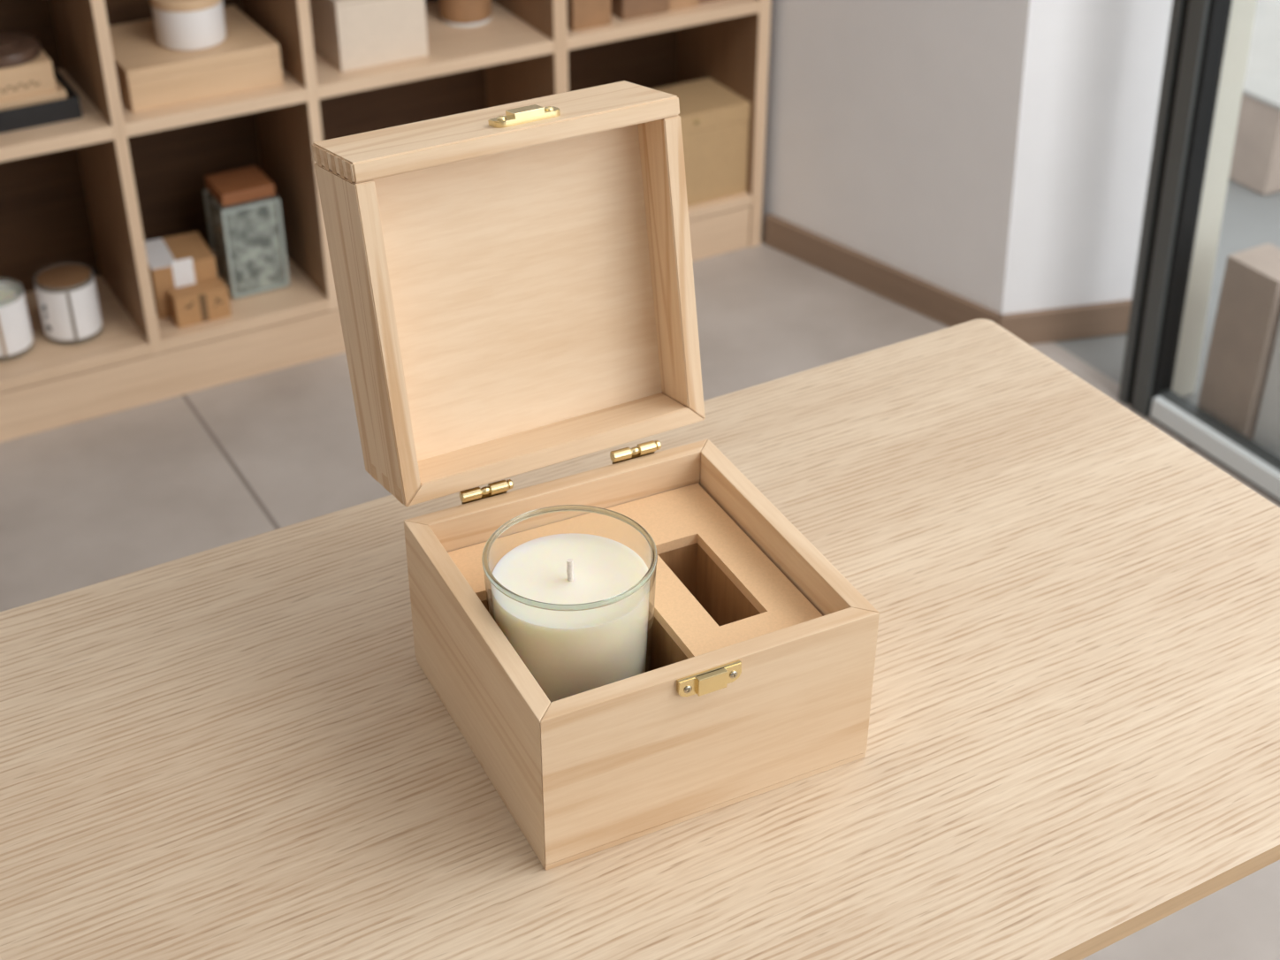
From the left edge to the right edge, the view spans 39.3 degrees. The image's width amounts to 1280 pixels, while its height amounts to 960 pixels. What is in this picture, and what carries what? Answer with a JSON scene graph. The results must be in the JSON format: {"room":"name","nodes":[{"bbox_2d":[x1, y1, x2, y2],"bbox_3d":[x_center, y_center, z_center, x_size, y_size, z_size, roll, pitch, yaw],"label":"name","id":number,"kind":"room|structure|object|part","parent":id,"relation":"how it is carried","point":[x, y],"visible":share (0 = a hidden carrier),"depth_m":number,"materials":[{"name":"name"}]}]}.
{"room":"shop","nodes":[
{"label":"shop","id":0,"kind":"room"},
{"bbox_2d":[0,237,1279,959],"bbox_3d":[0.141,1.615,-0.022,4.070,0.050,6.900,-18,37,-25],"label":"floor","id":1,"kind":"structure","parent":0,"point":[85,503],"depth_m":2.40,"materials":[{"name":"beige tile"}]},
{"bbox_2d":[0,0,770,442],"bbox_3d":[-0.462,-0.712,2.444,1.384,1.095,0.247,-18,37,-25],"label":"shelving unit","id":2,"kind":"object","parent":1,"relation":"on","point":[89,191],"visible":0.61,"depth_m":2.56,"materials":[{"name":"brown wood"}]},
{"bbox_2d":[0,281,33,361],"bbox_3d":[-0.873,-0.217,2.439,0.080,0.090,0.080,-18,37,-25],"label":"jar candle","id":3,"kind":"object","parent":2,"relation":"on","point":[16,335],"visible":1,"depth_m":2.42,"materials":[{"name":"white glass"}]},
{"bbox_2d":[0,65,83,133],"bbox_3d":[-0.854,-0.490,2.328,0.214,0.028,0.160,-18,37,-25],"label":"tray","id":4,"kind":"object","parent":2,"relation":"on","point":[67,109],"visible":0.5,"depth_m":2.29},
{"bbox_2d":[0,48,67,110],"bbox_3d":[-0.829,-0.512,2.316,0.145,0.072,0.114,-18,37,-25],"label":"box","id":5,"kind":"object","parent":4,"relation":"in","point":[33,82],"visible":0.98,"depth_m":2.29,"materials":[{"name":"brown wood"}]},
{"bbox_2d":[0,32,40,68],"bbox_3d":[-0.817,-0.551,2.292,0.096,0.020,0.096,-18,37,-25],"label":"round lid","id":6,"kind":"object","parent":5,"relation":"on","point":[16,49],"visible":1,"depth_m":2.28,"materials":[{"name":"brown wood"}]},
{"bbox_3d":[-0.817,-0.558,2.288,0.041,0.004,0.041,-18,37,-25],"label":"knob","id":7,"kind":"part","parent":6,"relation":"part of","materials":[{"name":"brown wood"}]},
{"bbox_2d":[33,264,102,344],"bbox_3d":[-0.788,-0.242,2.477,0.080,0.090,0.080,-18,37,-25],"label":"jar candle","id":8,"kind":"object","parent":2,"relation":"on","point":[67,297],"visible":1,"depth_m":2.45,"materials":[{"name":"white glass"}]},
{"bbox_2d":[41,304,52,332],"bbox_3d":[-0.812,-0.221,2.453,0.014,0.045,0.001,22,39,29],"label":"print","id":9,"kind":"object","parent":8,"relation":"attached to","point":[46,308],"depth_m":2.45,"materials":[{"name":"grey paper"}]},
{"bbox_3d":[-0.789,-0.276,2.455,0.072,0.010,0.072,-18,37,-25],"label":"lid","id":10,"kind":"part","parent":8,"relation":"part of","materials":[{"name":"brown wood"}]},
{"bbox_2d":[144,231,217,319],"bbox_3d":[-0.659,-0.296,2.562,0.089,0.085,0.096,-15,36,-21],"label":"box","id":11,"kind":"object","parent":2,"relation":"on","point":[180,260],"visible":0.62,"depth_m":2.53,"materials":[{"name":"brown cardboard"}]},
{"bbox_2d":[108,5,283,112],"bbox_3d":[-0.616,-0.573,2.429,0.207,0.056,0.181,-18,37,-25],"label":"box","id":12,"kind":"object","parent":2,"relation":"on","point":[150,75],"visible":0.71,"depth_m":2.37,"materials":[{"name":"brown wood"}]},
{"bbox_2d":[149,0,226,50],"bbox_3d":[-0.600,-0.619,2.384,0.096,0.069,0.096,-18,37,-25],"label":"lidded jar","id":13,"kind":"object","parent":12,"relation":"on","point":[179,25],"visible":1,"depth_m":2.35,"materials":[{"name":"white ceramic"}]},
{"bbox_3d":[-0.600,-0.641,2.369,0.096,0.015,0.096,-18,37,-25],"label":"lid","id":14,"kind":"part","parent":13,"relation":"part of","materials":[{"name":"brown wood"}]},
{"bbox_2d":[167,278,231,327],"bbox_3d":[-0.621,-0.249,2.527,0.077,0.046,0.033,-17,37,-24],"label":"gift box","id":15,"kind":"object","parent":2,"relation":"on","point":[207,300],"visible":1,"depth_m":2.51,"materials":[{"name":"brown cardboard"}]},
{"bbox_2d":[202,166,289,298],"bbox_3d":[-0.568,-0.357,2.584,0.088,0.162,0.086,-18,37,-25],"label":"tin","id":16,"kind":"object","parent":2,"relation":"on","point":[244,217],"visible":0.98,"depth_m":2.55,"materials":[{"name":"grey metal"}]},
{"bbox_3d":[-0.568,-0.417,2.545,0.078,0.018,0.077,-18,37,-25],"label":"lid","id":17,"kind":"part","parent":16,"relation":"part of","materials":[{"name":"brown wood"}]},
{"bbox_2d":[308,0,428,72],"bbox_3d":[-0.385,-0.649,2.505,0.130,0.098,0.128,-18,37,-25],"label":"carton","id":18,"kind":"object","parent":2,"relation":"on","point":[351,34],"visible":0.87,"depth_m":2.46,"materials":[{"name":"beige cardboard"}]},
{"bbox_3d":[-0.384,-0.687,2.479,0.130,0.006,0.128,-18,37,-25],"label":"lid","id":19,"kind":"part","parent":18,"relation":"part of","materials":[{"name":"beige cardboard"}]},
{"bbox_2d":[439,0,491,27],"bbox_3d":[-0.256,-0.722,2.613,0.079,0.102,0.079,-18,37,-25],"label":"tub","id":20,"kind":"object","parent":2,"relation":"on","point":[462,13],"visible":1,"depth_m":2.60,"materials":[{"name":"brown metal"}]},
{"bbox_2d":[566,0,611,30],"bbox_3d":[-0.099,-0.749,2.611,0.064,0.150,0.120,-18,37,-25],"label":"storage box","id":21,"kind":"object","parent":2,"relation":"on","point":[582,14],"visible":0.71,"depth_m":2.60,"materials":[{"name":"brown cardboard"}]},
{"bbox_2d":[610,0,668,20],"bbox_3d":[-0.021,-0.768,2.659,0.078,0.130,0.120,-18,37,-25],"label":"storage box","id":22,"kind":"object","parent":2,"relation":"on","point":[624,10],"visible":0.93,"depth_m":2.64,"materials":[{"name":"brown cardboard"}]},
{"bbox_2d":[668,0,698,11],"bbox_3d":[0.036,-0.783,2.690,0.051,0.120,0.120,-18,37,-25],"label":"storage box","id":23,"kind":"object","parent":2,"relation":"on","point":[673,4],"visible":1,"depth_m":2.67,"materials":[{"name":"brown cardboard"}]},
{"bbox_2d":[655,77,750,206],"bbox_3d":[0.065,-0.533,2.859,0.181,0.154,0.125,-18,37,-25],"label":"carton","id":24,"kind":"object","parent":2,"relation":"on","point":[714,118],"visible":0.61,"depth_m":2.83,"materials":[{"name":"brown cardboard"}]},
{"bbox_3d":[0.064,-0.585,2.826,0.181,0.029,0.123,-18,37,-25],"label":"lid","id":25,"kind":"part","parent":24,"relation":"part of","materials":[{"name":"beige cardboard"}]},
{"bbox_2d":[698,0,715,3],"bbox_3d":[0.090,-0.802,2.727,0.076,0.110,0.120,-18,37,-25],"label":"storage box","id":26,"kind":"object","parent":2,"relation":"on","point":[699,1],"visible":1,"depth_m":2.70,"materials":[{"name":"brown cardboard"}]},
{"bbox_3d":[0.128,-0.899,2.729,0.021,1.095,0.245,-18,37,-25],"label":"panel","id":27,"kind":"part","parent":2,"relation":"part of","materials":[{"name":"brown wood"}]},
{"bbox_2d":[0,319,1279,959],"bbox_3d":[-0.328,0.519,0.903,1.528,0.750,0.439,-18,37,-25],"label":"table","id":28,"kind":"object","parent":1,"relation":"on","point":[243,749],"visible":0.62,"depth_m":0.83,"materials":[{"name":"brown wood"}]},
{"bbox_2d":[312,80,879,870],"bbox_3d":[-0.022,-0.018,0.807,0.163,0.253,0.249,-15,37,-22],"label":"wooden box","id":29,"kind":"object","parent":28,"relation":"on","point":[514,286],"visible":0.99,"depth_m":0.82,"materials":[{"name":"brown wood"}]},
{"bbox_3d":[-0.071,0.090,0.795,0.009,0.080,0.156,-15,37,-22],"label":"panel","id":30,"kind":"part","parent":29,"relation":"part of","materials":[{"name":"brown wood"}]},
{"bbox_3d":[-0.064,-0.095,0.856,0.142,0.143,0.026,-17,26,-24],"label":"lid","id":31,"kind":"part","parent":29,"relation":"part of","materials":[{"name":"brown wood"}]},
{"bbox_3d":[-0.051,-0.164,0.803,0.032,0.005,0.010,-17,26,-24],"label":"clasp plate","id":32,"kind":"part","parent":29,"relation":"part of","materials":[{"name":"gold metal"}]},
{"bbox_3d":[-0.036,0.035,0.878,0.159,0.080,0.009,-15,37,-22],"label":"panel","id":33,"kind":"part","parent":29,"relation":"part of","materials":[{"name":"brown wood"}]},
{"bbox_2d":[481,504,657,702],"bbox_3d":[-0.030,0.074,0.799,0.076,0.101,0.076,25,41,32],"label":"candle","id":34,"kind":"object","parent":29,"relation":"in","point":[574,607],"visible":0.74,"depth_m":0.77,"materials":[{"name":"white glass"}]},
{"bbox_3d":[-0.030,0.074,0.800,0.075,0.099,0.075,-15,37,-22],"label":"glass","id":35,"kind":"part","parent":34,"relation":"part of","materials":[{"name":"clear glass"}]},
{"bbox_2d":[447,483,822,671],"bbox_3d":[-0.004,0.079,0.827,0.140,0.062,0.137,-15,37,-22],"label":"insert","id":36,"kind":"object","parent":29,"relation":"in","point":[715,589],"visible":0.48,"depth_m":0.84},
{"bbox_3d":[-0.003,0.106,0.846,0.159,0.003,0.156,-15,37,-22],"label":"panel","id":37,"kind":"part","parent":29,"relation":"part of","materials":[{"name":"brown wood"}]},
{"bbox_3d":[0.029,0.083,0.742,0.029,0.009,0.005,-15,37,-22],"label":"clasp plate","id":38,"kind":"part","parent":29,"relation":"part of","materials":[{"name":"gold metal"}]},
{"bbox_3d":[0.030,0.108,0.768,0.159,0.080,0.009,-15,37,-22],"label":"panel","id":39,"kind":"part","parent":29,"relation":"part of","materials":[{"name":"brown wood"}]},
{"bbox_3d":[0.064,0.053,0.851,0.009,0.080,0.156,-15,37,-22],"label":"panel","id":40,"kind":"part","parent":29,"relation":"part of","materials":[{"name":"brown wood"}]},
{"bbox_2d":[761,0,1173,314],"bbox_3d":[0.489,-1.547,2.255,0.557,2.700,0.922,-18,37,-25],"label":"wall","id":41,"kind":"structure","parent":0,"point":[995,156],"depth_m":2.59,"materials":[{"name":"white paint"}]},
{"bbox_2d":[763,213,1003,327],"bbox_3d":[0.371,-0.315,2.792,0.012,0.052,0.480,-27,42,-35],"label":"baseboard","id":42,"kind":"structure","parent":41,"relation":"attached to","point":[942,306],"depth_m":2.79,"materials":[{"name":"brown wood"}]},
{"bbox_2d":[997,299,1131,344],"bbox_3d":[0.686,-0.239,2.680,0.329,0.052,0.012,-7,34,-11],"label":"baseboard","id":43,"kind":"structure","parent":41,"relation":"attached to","point":[1112,317],"depth_m":2.66,"materials":[{"name":"brown wood"}]},
{"bbox_2d":[1118,0,1279,502],"bbox_3d":[2.104,0.182,-0.341,0.160,2.700,5.860,-18,37,-25],"label":"window frame","id":44,"kind":"structure","parent":41,"relation":"in","point":[1198,29],"depth_m":2.34,"materials":[{"name":"grey metal"}]},
{"bbox_3d":[0.663,-1.206,1.743,0.160,2.700,0.027,-18,37,-25],"label":"post","id":45,"kind":"part","parent":44,"relation":"part of","materials":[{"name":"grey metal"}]},
{"bbox_3d":[2.168,1.287,0.397,0.036,0.030,5.798,-18,37,-25],"label":"rail","id":46,"kind":"part","parent":44,"relation":"part of","materials":[{"name":"grey metal"}]},
{"label":"outside","id":47,"kind":"structure","parent":0,"visible":0},
{"bbox_2d":[1053,178,1279,405],"bbox_3d":[3.146,-0.260,2.815,4.530,0.048,9.800,-18,37,-25],"label":"ground","id":48,"kind":"structure","parent":47,"point":[1251,219],"depth_m":2.94,"materials":[{"name":"grey concrete"}]},
{"bbox_2d":[1171,0,1257,396],"bbox_3d":[0.698,-1.090,1.884,0.185,2.350,0.055,-18,37,-25],"label":"column","id":49,"kind":"structure","parent":48,"relation":"on","point":[1243,11],"depth_m":2.36,"materials":[{"name":"beige paint"}]},
{"bbox_2d":[1196,243,1279,440],"bbox_3d":[0.819,-0.173,2.391,0.079,0.263,0.092,-18,37,-25],"label":"box","id":50,"kind":"object","parent":48,"relation":"on","point":[1247,319],"visible":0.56,"depth_m":2.35,"materials":[{"name":"beige cardboard"}]},
{"bbox_2d":[1228,0,1279,195],"bbox_3d":[1.401,-0.974,3.685,1.304,0.166,0.985,-18,37,-25],"label":"box","id":51,"kind":"object","parent":48,"relation":"on","point":[1255,161],"visible":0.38,"depth_m":3.11,"materials":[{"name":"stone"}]},
{"bbox_3d":[1.401,-1.039,3.642,1.304,0.008,0.985,-18,37,-25],"label":"seat","id":52,"kind":"part","parent":51,"relation":"part of","materials":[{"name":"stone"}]},
{"bbox_2d":[1252,322,1279,457],"bbox_3d":[0.903,-0.081,2.259,0.040,0.255,0.262,-18,37,-25],"label":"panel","id":53,"kind":"object","parent":48,"relation":"on","point":[1267,433],"visible":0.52,"depth_m":2.36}
]}

